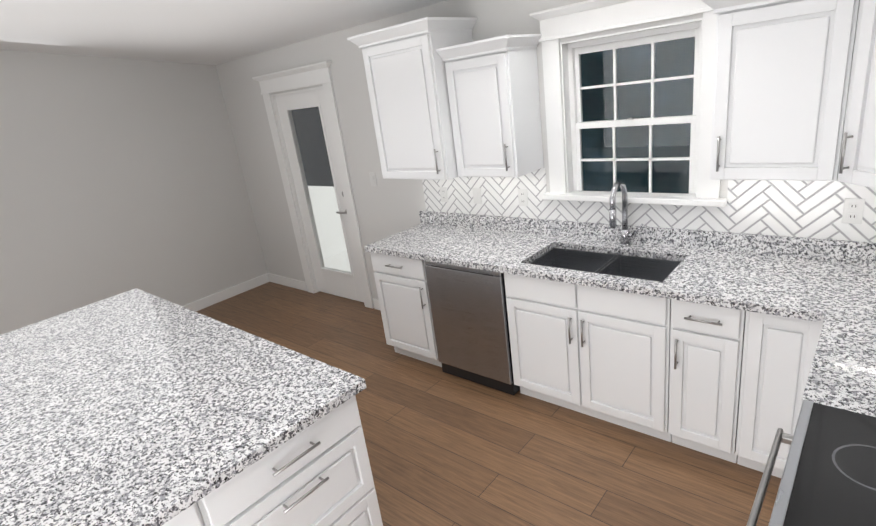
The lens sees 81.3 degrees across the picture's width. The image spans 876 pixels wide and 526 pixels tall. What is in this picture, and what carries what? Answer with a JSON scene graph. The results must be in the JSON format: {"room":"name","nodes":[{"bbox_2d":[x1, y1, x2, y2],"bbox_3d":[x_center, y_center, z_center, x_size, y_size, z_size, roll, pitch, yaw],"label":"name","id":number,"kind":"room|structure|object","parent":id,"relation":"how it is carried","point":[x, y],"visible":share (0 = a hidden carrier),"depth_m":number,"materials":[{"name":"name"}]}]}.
{"room":"kitchen","nodes":[
{"label":"kitchen","id":0,"kind":"room"},
{"bbox_2d":[0,50,267,334],"bbox_3d":[-4.327,-0.336,3.411,0.150,3.385,6.360,9,25,40],"label":"wall","id":1,"kind":"structure","parent":0,"point":[119,175],"depth_m":4.75,"materials":[{"name":"white paint"}]},
{"bbox_2d":[182,273,268,311],"bbox_3d":[-4.004,1.184,3.938,0.018,0.110,6.208,9,25,40],"label":"baseboard","id":2,"kind":"structure","parent":1,"relation":"attached to","point":[212,299],"depth_m":5.71,"materials":[{"name":"white wood"}]},
{"bbox_2d":[0,0,448,64],"bbox_3d":[-2.110,-1.119,1.105,6.285,0.931,6.510,9,25,40],"label":"ceiling","id":3,"kind":"structure","parent":0,"point":[211,32],"depth_m":3.57,"materials":[{"name":"white paint"}]},
{"bbox_2d":[215,0,727,304],"bbox_3d":[0.136,-0.635,3.840,6.285,2.520,0.150,9,25,40],"label":"wall","id":4,"kind":"structure","parent":0,"point":[385,208],"depth_m":4.35,"materials":[{"name":"white paint"}]},
{"bbox_2d":[267,273,307,290],"bbox_3d":[-1.726,0.217,5.837,0.739,0.110,0.018,9,25,40],"label":"baseboard","id":5,"kind":"structure","parent":4,"relation":"attached to","point":[282,280],"depth_m":5.82,"materials":[{"name":"white wood"}]},
{"bbox_2d":[252,61,373,308],"bbox_3d":[-1.135,-0.689,4.935,1.146,2.240,0.203,9,25,40],"label":"door frame","id":6,"kind":"structure","parent":4,"relation":"attached to","point":[319,73],"depth_m":4.76,"materials":[{"name":"white wood"}]},
{"bbox_2d":[275,88,363,301],"bbox_3d":[-1.134,-0.598,4.954,0.810,2.033,0.102,9,25,40],"label":"entry door","id":7,"kind":"structure","parent":4,"relation":"in","point":[340,283],"depth_m":4.98,"materials":[{"name":"white wood"}]},
{"bbox_2d":[369,173,376,185],"bbox_3d":[-0.553,-0.708,4.326,0.072,0.116,0.010,9,25,40],"label":"switch plate","id":8,"kind":"object","parent":4,"relation":"attached to","point":[373,179],"visible":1,"depth_m":4.32,"materials":[{"name":"white plastic"}]},
{"bbox_2d":[373,298,379,309],"bbox_3d":[-0.317,0.435,4.643,0.790,0.110,0.014,9,25,40],"label":"baseboard","id":9,"kind":"structure","parent":4,"relation":"attached to","point":[375,301],"depth_m":4.86,"materials":[{"name":"white wood"}]},
{"bbox_2d":[347,17,476,179],"bbox_3d":[-0.113,-1.062,3.411,0.704,0.942,0.478,9,25,40],"label":"upper cabinet","id":10,"kind":"object","parent":4,"relation":"attached to","point":[405,69],"visible":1,"depth_m":3.22,"materials":[{"name":"white wood"}]},
{"bbox_2d":[436,34,543,176],"bbox_3d":[0.350,-0.935,3.116,0.505,0.777,0.378,9,25,40],"label":"upper cabinet","id":11,"kind":"object","parent":4,"relation":"attached to","point":[493,90],"visible":1,"depth_m":3.01,"materials":[{"name":"white wood"}]},
{"bbox_2d":[530,0,726,206],"bbox_3d":[1.059,-0.867,2.827,1.056,1.131,0.203,9,25,40],"label":"window unit","id":12,"kind":"structure","parent":4,"relation":"in","point":[571,51],"depth_m":2.81,"materials":[{"name":"white wood"}]},
{"bbox_2d":[701,0,859,180],"bbox_3d":[1.443,-0.765,2.188,0.520,0.777,0.378,9,25,40],"label":"upper cabinet","id":13,"kind":"object","parent":4,"relation":"attached to","point":[782,71],"visible":1,"depth_m":2.07,"materials":[{"name":"white wood"}]},
{"bbox_2d":[837,0,875,187],"bbox_3d":[1.760,-0.717,1.666,0.743,0.942,0.728,9,25,40],"label":"upper cabinet","id":14,"kind":"object","parent":4,"relation":"attached to","point":[857,164],"visible":1,"depth_m":1.89,"materials":[{"name":"white wood"}]},
{"bbox_2d":[196,282,780,525],"bbox_3d":[-1.732,1.634,2.055,6.285,0.100,6.510,9,25,40],"label":"floor","id":15,"kind":"structure","parent":0,"point":[444,448],"depth_m":2.77,"materials":[{"name":"brown wood"}]},
{"bbox_2d":[162,502,204,525],"bbox_3d":[-1.141,1.205,1.558,0.641,0.875,0.818,9,25,40],"label":"base cabinet","id":16,"kind":"object","parent":15,"relation":"on","point":[190,515],"visible":0.17,"depth_m":1.51,"materials":[{"name":"white wood"}]},
{"bbox_2d":[197,396,382,525],"bbox_3d":[-0.674,0.966,2.064,0.641,0.875,0.635,9,25,40],"label":"base cabinet","id":17,"kind":"object","parent":15,"relation":"on","point":[318,472],"visible":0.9,"depth_m":1.83,"materials":[{"name":"white wood"}]},
{"bbox_2d":[370,252,441,366],"bbox_3d":[-0.063,0.259,3.870,0.535,0.875,0.642,9,25,40],"label":"base cabinet","id":18,"kind":"object","parent":15,"relation":"on","point":[403,297],"visible":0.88,"depth_m":3.65,"materials":[{"name":"white wood"}]},
{"bbox_2d":[424,261,519,394],"bbox_3d":[0.375,0.324,3.500,0.600,0.856,0.584,9,25,40],"label":"dishwasher","id":19,"kind":"object","parent":15,"relation":"on","point":[470,318],"visible":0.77,"depth_m":3.27,"materials":[{"name":"silver metal"}]},
{"bbox_2d":[504,248,680,441],"bbox_3d":[0.959,0.418,3.003,0.926,0.875,0.642,9,25,40],"label":"base cabinet","id":20,"kind":"object","parent":15,"relation":"on","point":[600,353],"visible":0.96,"depth_m":2.75,"materials":[{"name":"white wood"}]},
{"bbox_2d":[364,210,875,319],"bbox_3d":[0.923,-0.054,2.813,3.333,0.140,0.646,9,25,40],"label":"countertop","id":21,"kind":"structure","parent":20,"relation":"on","point":[830,284],"depth_m":2.65,"materials":[{"name":"stone"}]},
{"bbox_2d":[529,248,680,281],"bbox_3d":[0.920,0.116,2.874,0.830,0.215,0.440,9,25,40],"label":"sink basin","id":22,"kind":"object","parent":21,"relation":"in","point":[659,270],"visible":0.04,"depth_m":2.96,"materials":[{"name":"black metal"}]},
{"bbox_2d":[609,180,642,246],"bbox_3d":[1.049,-0.262,2.844,0.135,0.400,0.218,9,25,40],"label":"faucet","id":23,"kind":"object","parent":21,"relation":"on","point":[626,234],"visible":1,"depth_m":2.88,"materials":[{"name":"silver metal"}]},
{"bbox_2d":[668,299,745,462],"bbox_3d":[1.427,0.491,2.605,0.301,0.875,0.642,9,25,40],"label":"base cabinet","id":24,"kind":"object","parent":15,"relation":"on","point":[706,348],"visible":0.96,"depth_m":2.39,"materials":[{"name":"white wood"}]},
{"bbox_2d":[736,311,822,477],"bbox_3d":[1.908,0.559,2.219,0.929,0.875,0.606,9,25,40],"label":"base cabinet","id":25,"kind":"object","parent":15,"relation":"on","point":[778,355],"visible":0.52,"depth_m":2.20,"materials":[{"name":"white wood"}]},
{"bbox_2d":[801,286,875,416],"bbox_3d":[1.525,0.313,1.512,0.663,0.140,0.630,9,25,40],"label":"countertop","id":26,"kind":"structure","parent":25,"relation":"on","point":[842,374],"depth_m":1.70,"materials":[{"name":"stone"}]},
{"bbox_2d":[746,400,875,525],"bbox_3d":[1.066,0.899,1.121,0.696,1.165,0.878,9,25,40],"label":"range","id":27,"kind":"object","parent":15,"relation":"on","point":[828,478],"visible":1,"depth_m":1.26,"materials":[{"name":"silver metal"}]},
{"bbox_3d":[-1.804,0.965,2.515,1.647,0.875,1.455,9,25,40],"label":"kitchen island","id":28,"kind":"object","parent":15,"relation":"on","visible":0},
{"bbox_2d":[0,288,366,525],"bbox_3d":[-1.640,0.572,2.176,2.320,0.038,1.512,9,25,40],"label":"island countertop","id":29,"kind":"structure","parent":28,"relation":"on","point":[135,407],"depth_m":1.93,"materials":[{"name":"stone"}]},
{"label":"outside","id":30,"kind":"structure","parent":0,"visible":0},
{"bbox_2d":[581,37,694,193],"bbox_3d":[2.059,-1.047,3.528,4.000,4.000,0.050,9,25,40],"label":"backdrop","id":31,"kind":"structure","parent":30,"point":[598,95],"depth_m":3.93,"materials":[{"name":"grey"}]},
{"bbox_3d":[0.318,0.387,-0.532,0.150,3.385,6.360,9,25,40],"label":"wall","id":32,"kind":"structure","parent":0,"visible":0},
{"bbox_2d":[422,167,875,242],"bbox_3d":[1.114,-0.382,2.942,3.240,0.342,0.009,9,25,40],"label":"tile backsplash","id":33,"kind":"structure","parent":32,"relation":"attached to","point":[807,209],"depth_m":2.68,"materials":[{"name":"white tile"}]},
{"bbox_2d":[439,187,448,201],"bbox_3d":[0.045,-0.518,3.852,0.072,0.116,0.007,9,25,40],"label":"electrical outlet plate","id":34,"kind":"object","parent":33,"relation":"attached to","point":[444,194],"visible":1,"depth_m":3.85,"materials":[{"name":"white plastic"}]},
{"bbox_2d":[472,188,481,203],"bbox_3d":[0.279,-0.481,3.652,0.072,0.116,0.010,9,25,40],"label":"electrical outlet plate","id":35,"kind":"object","parent":33,"relation":"attached to","point":[477,198],"visible":1,"depth_m":3.65,"materials":[{"name":"white plastic"}]},
{"bbox_2d":[518,189,527,205],"bbox_3d":[0.568,-0.437,3.409,0.072,0.116,0.007,9,25,40],"label":"electrical outlet plate","id":36,"kind":"object","parent":33,"relation":"attached to","point":[523,197],"visible":1,"depth_m":3.41,"materials":[{"name":"white plastic"}]},
{"bbox_2d":[842,198,864,223],"bbox_3d":[1.874,-0.233,2.300,0.072,0.116,0.007,9,25,40],"label":"electrical outlet plate","id":37,"kind":"object","parent":33,"relation":"attached to","point":[853,210],"visible":1,"depth_m":2.30,"materials":[{"name":"white plastic"}]},
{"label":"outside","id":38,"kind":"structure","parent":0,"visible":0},
{"bbox_2d":[292,107,350,271],"bbox_3d":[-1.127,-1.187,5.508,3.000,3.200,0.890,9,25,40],"label":"glass pane","id":39,"kind":"object","parent":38,"point":[320,182],"depth_m":6.15,"materials":[{"name":"clear glass"}]}
]}

